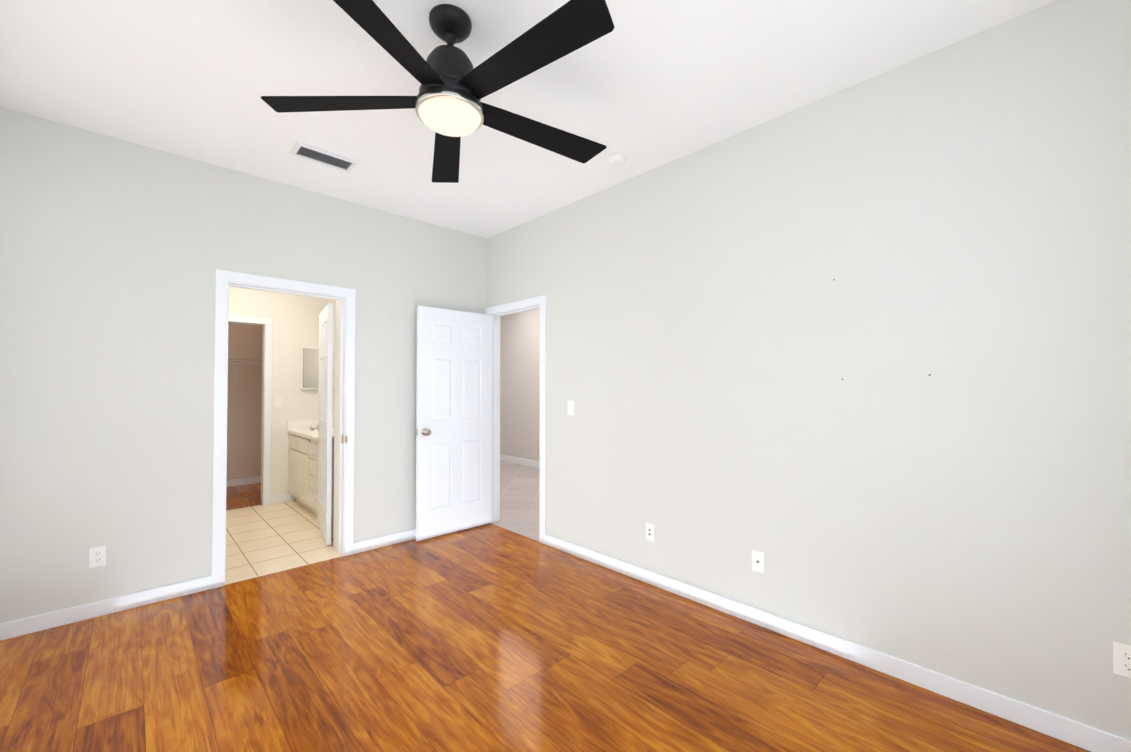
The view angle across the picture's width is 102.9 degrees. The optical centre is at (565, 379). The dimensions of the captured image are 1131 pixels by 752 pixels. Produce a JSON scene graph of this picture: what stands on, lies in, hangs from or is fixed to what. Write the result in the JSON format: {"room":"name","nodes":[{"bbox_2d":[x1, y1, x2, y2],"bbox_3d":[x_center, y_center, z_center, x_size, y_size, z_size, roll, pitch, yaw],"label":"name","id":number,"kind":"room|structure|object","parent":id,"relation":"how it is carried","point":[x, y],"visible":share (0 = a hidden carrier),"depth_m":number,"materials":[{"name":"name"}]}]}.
{"room":"empty bedroom","nodes":[
{"label":"empty bedroom","id":0,"kind":"room"},
{"bbox_2d":[0,107,485,622],"bbox_3d":[-2.066,-0.025,3.356,3.420,2.820,0.120,1,-1,-44],"label":"wall","id":1,"kind":"structure","parent":0,"point":[114,253],"depth_m":2.77,"materials":[{"name":"white paint"}]},
{"bbox_2d":[89,545,106,567],"bbox_3d":[-2.719,1.028,2.622,0.070,0.115,0.008,1,-1,-44],"label":"outlet","id":2,"kind":"object","parent":1,"relation":"attached to","point":[97,556],"visible":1,"depth_m":2.62,"materials":[{"name":"white plastic"}]},
{"bbox_2d":[0,575,211,640],"bbox_3d":[-2.740,1.329,2.591,1.117,0.088,0.013,1,-1,-44],"label":"baseboard","id":3,"kind":"structure","parent":1,"relation":"attached to","point":[40,622],"depth_m":2.62,"materials":[{"name":"white wood"}]},
{"bbox_2d":[211,269,355,588],"bbox_3d":[-2.056,0.326,3.348,0.896,2.118,0.138,1,-1,-44],"label":"door frame","id":4,"kind":"structure","parent":1,"relation":"attached to","point":[225,280],"depth_m":3.56,"materials":[{"name":"white wood"}]},
{"bbox_2d":[354,529,415,553],"bbox_3d":[-1.245,1.353,4.031,1.244,0.088,0.013,1,-1,-44],"label":"baseboard","id":5,"kind":"structure","parent":1,"relation":"attached to","point":[365,545],"depth_m":3.77,"materials":[{"name":"white wood"}]},
{"bbox_2d":[227,323,262,479],"bbox_3d":[-4.870,0.015,5.792,1.920,2.820,0.120,1,-1,-44],"label":"wall","id":6,"kind":"structure","parent":0,"point":[244,418],"depth_m":6.17,"materials":[{"name":"beige paint"}]},
{"bbox_2d":[227,477,259,486],"bbox_3d":[-4.867,1.380,5.680,1.800,0.088,0.013,1,-1,-44],"label":"baseboard","id":7,"kind":"structure","parent":6,"relation":"attached to","point":[245,481],"depth_m":6.14,"materials":[{"name":"white wood"}]},
{"bbox_2d":[228,357,261,380],"bbox_3d":[-4.762,-0.149,5.598,1.795,0.308,0.315,1,-1,-44],"label":"closet shelf","id":8,"kind":"object","parent":6,"relation":"attached to","point":[242,358],"visible":0.25,"depth_m":5.98,"materials":[{"name":"white metal"}]},
{"bbox_2d":[229,286,334,495],"bbox_3d":[-3.651,0.002,4.995,2.570,2.820,0.120,1,-1,-44],"label":"wall","id":9,"kind":"structure","parent":0,"point":[295,318],"depth_m":5.27,"materials":[{"name":"white paint"}]},
{"bbox_2d":[275,397,281,406],"bbox_3d":[-3.321,0.256,5.215,0.070,0.115,0.013,1,-1,-44],"label":"bathroom light switch","id":10,"kind":"object","parent":9,"relation":"attached to","point":[278,401],"visible":1,"depth_m":5.21,"materials":[{"name":"white plastic"}]},
{"bbox_2d":[271,493,294,503],"bbox_3d":[-3.068,1.376,5.442,0.837,0.088,0.013,1,-1,-44],"label":"baseboard","id":11,"kind":"structure","parent":9,"relation":"attached to","point":[283,497],"depth_m":5.23,"materials":[{"name":"white wood"}]},
{"bbox_2d":[300,347,334,388],"bbox_3d":[-2.976,-0.139,5.529,0.480,0.500,0.046,1,-1,-44],"label":"upper cabinet","id":12,"kind":"object","parent":9,"relation":"attached to","point":[309,367],"visible":0.35,"depth_m":5.42,"materials":[{"name":"white wood"}]},
{"bbox_2d":[333,300,339,548],"bbox_3d":[-1.847,-0.018,3.778,0.109,2.820,0.176,1,-1,-44],"label":"wall","id":13,"kind":"structure","parent":0,"point":[336,417],"depth_m":3.75,"materials":[{"name":"white paint"}]},
{"bbox_2d":[310,303,332,544],"bbox_3d":[-2.186,0.373,4.095,0.181,2.025,0.756,1,-1,-34],"label":"bathroom door","id":14,"kind":"structure","parent":13,"relation":"in","point":[324,427],"depth_m":3.92,"materials":[{"name":"white wood"}]},
{"bbox_2d":[500,309,539,461],"bbox_3d":[0.207,0.033,6.863,0.120,2.820,5.220,1,-1,-44],"label":"wall","id":15,"kind":"structure","parent":0,"point":[520,385],"depth_m":7.80,"materials":[{"name":"white paint"}]},
{"bbox_2d":[500,455,539,467],"bbox_3d":[0.160,1.388,6.795,0.013,0.108,4.980,1,-1,-44],"label":"baseboard","id":16,"kind":"structure","parent":15,"relation":"attached to","point":[526,462],"depth_m":7.75,"materials":[{"name":"white wood"}]},
{"bbox_2d":[0,0,1055,238],"bbox_3d":[-0.927,-1.475,3.942,6.200,0.100,8.550,1,-1,-44],"label":"ceiling","id":17,"kind":"structure","parent":0,"point":[644,86],"depth_m":2.18,"materials":[{"name":"white paint"}]},
{"bbox_2d":[290,141,358,172],"bbox_3d":[-1.554,-1.434,2.913,0.355,0.016,0.185,1,-1,-44],"label":"ceiling vent","id":18,"kind":"object","parent":17,"relation":"in","point":[319,156],"visible":0.98,"depth_m":2.90,"materials":[{"name":"grey metal"}]},
{"bbox_2d":[261,0,613,182],"bbox_3d":[-0.429,-1.239,1.812,1.458,0.442,1.450,1,-1,-44],"label":"ceiling fan","id":19,"kind":"object","parent":17,"relation":"hanging from","point":[448,105],"visible":1,"depth_m":1.74,"materials":[{"name":"black metal"}]},
{"bbox_2d":[608,153,626,166],"bbox_3d":[0.338,-1.422,2.931,0.120,0.039,0.120,1,-1,-44],"label":"smoke detector","id":20,"kind":"object","parent":17,"relation":"attached to","point":[617,159],"visible":1,"depth_m":2.90,"materials":[{"name":"white plastic"}]},
{"bbox_2d":[0,461,1089,751],"bbox_3d":[-0.927,1.424,3.895,5.840,0.060,8.290,1,-1,-44],"label":"floor","id":21,"kind":"structure","parent":0,"point":[489,637],"depth_m":2.13,"materials":[{"name":"brown wood"}]},
{"bbox_2d":[287,419,333,518],"bbox_3d":[-2.608,0.944,5.083,0.678,0.940,1.172,1,-1,-44],"label":"bathroom vanity","id":22,"kind":"object","parent":21,"relation":"on","point":[303,468],"visible":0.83,"depth_m":4.84,"materials":[{"name":"white wood"}]},
{"bbox_2d":[486,0,1130,739],"bbox_3d":[-0.454,-0.010,4.234,0.120,2.820,8.090,1,-1,-44],"label":"wall","id":23,"kind":"structure","parent":0,"point":[728,314],"depth_m":2.10,"materials":[{"name":"white paint"}]},
{"bbox_2d":[485,295,545,543],"bbox_3d":[-0.440,0.340,4.204,0.137,2.118,0.902,1,-1,-44],"label":"door frame","id":24,"kind":"structure","parent":23,"relation":"attached to","point":[539,302],"depth_m":4.29,"materials":[{"name":"white wood"}]},
{"bbox_2d":[416,306,491,540],"bbox_3d":[-1.005,0.374,4.158,0.766,2.025,0.181,1,-1,-44],"label":"bedroom door","id":25,"kind":"structure","parent":24,"relation":"attached to","point":[453,424],"depth_m":4.11,"materials":[{"name":"white wood"}]},
{"bbox_2d":[568,401,573,414],"bbox_3d":[0.040,0.225,3.622,0.013,0.115,0.070,1,-1,-44],"label":"bedroom light switch","id":26,"kind":"object","parent":23,"relation":"attached to","point":[570,407],"visible":1,"depth_m":3.61,"materials":[{"name":"white plastic"}]},
{"bbox_2d":[646,523,654,541],"bbox_3d":[0.571,1.032,3.056,0.014,0.115,0.070,1,-1,-44],"label":"outlet","id":27,"kind":"object","parent":23,"relation":"attached to","point":[650,535],"visible":1,"depth_m":3.05,"materials":[{"name":"white plastic"}]},
{"bbox_2d":[752,550,764,572],"bbox_3d":[1.078,1.020,2.529,0.014,0.115,0.070,1,-1,-44],"label":"outlet","id":28,"kind":"object","parent":23,"relation":"attached to","point":[757,561],"visible":1,"depth_m":2.53,"materials":[{"name":"white plastic"}]},
{"bbox_2d":[545,534,1130,751],"bbox_3d":[1.026,1.329,2.580,0.013,0.088,3.447,1,-1,-44],"label":"baseboard","id":29,"kind":"structure","parent":23,"relation":"attached to","point":[1076,733],"depth_m":2.08,"materials":[{"name":"white wood"}]},
{"bbox_2d":[1113,641,1130,678],"bbox_3d":[1.987,0.995,1.591,0.008,0.115,0.070,1,-1,-44],"label":"outlet","id":30,"kind":"object","parent":23,"relation":"attached to","point":[1121,659],"visible":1,"depth_m":1.60,"materials":[{"name":"white plastic"}]}
]}

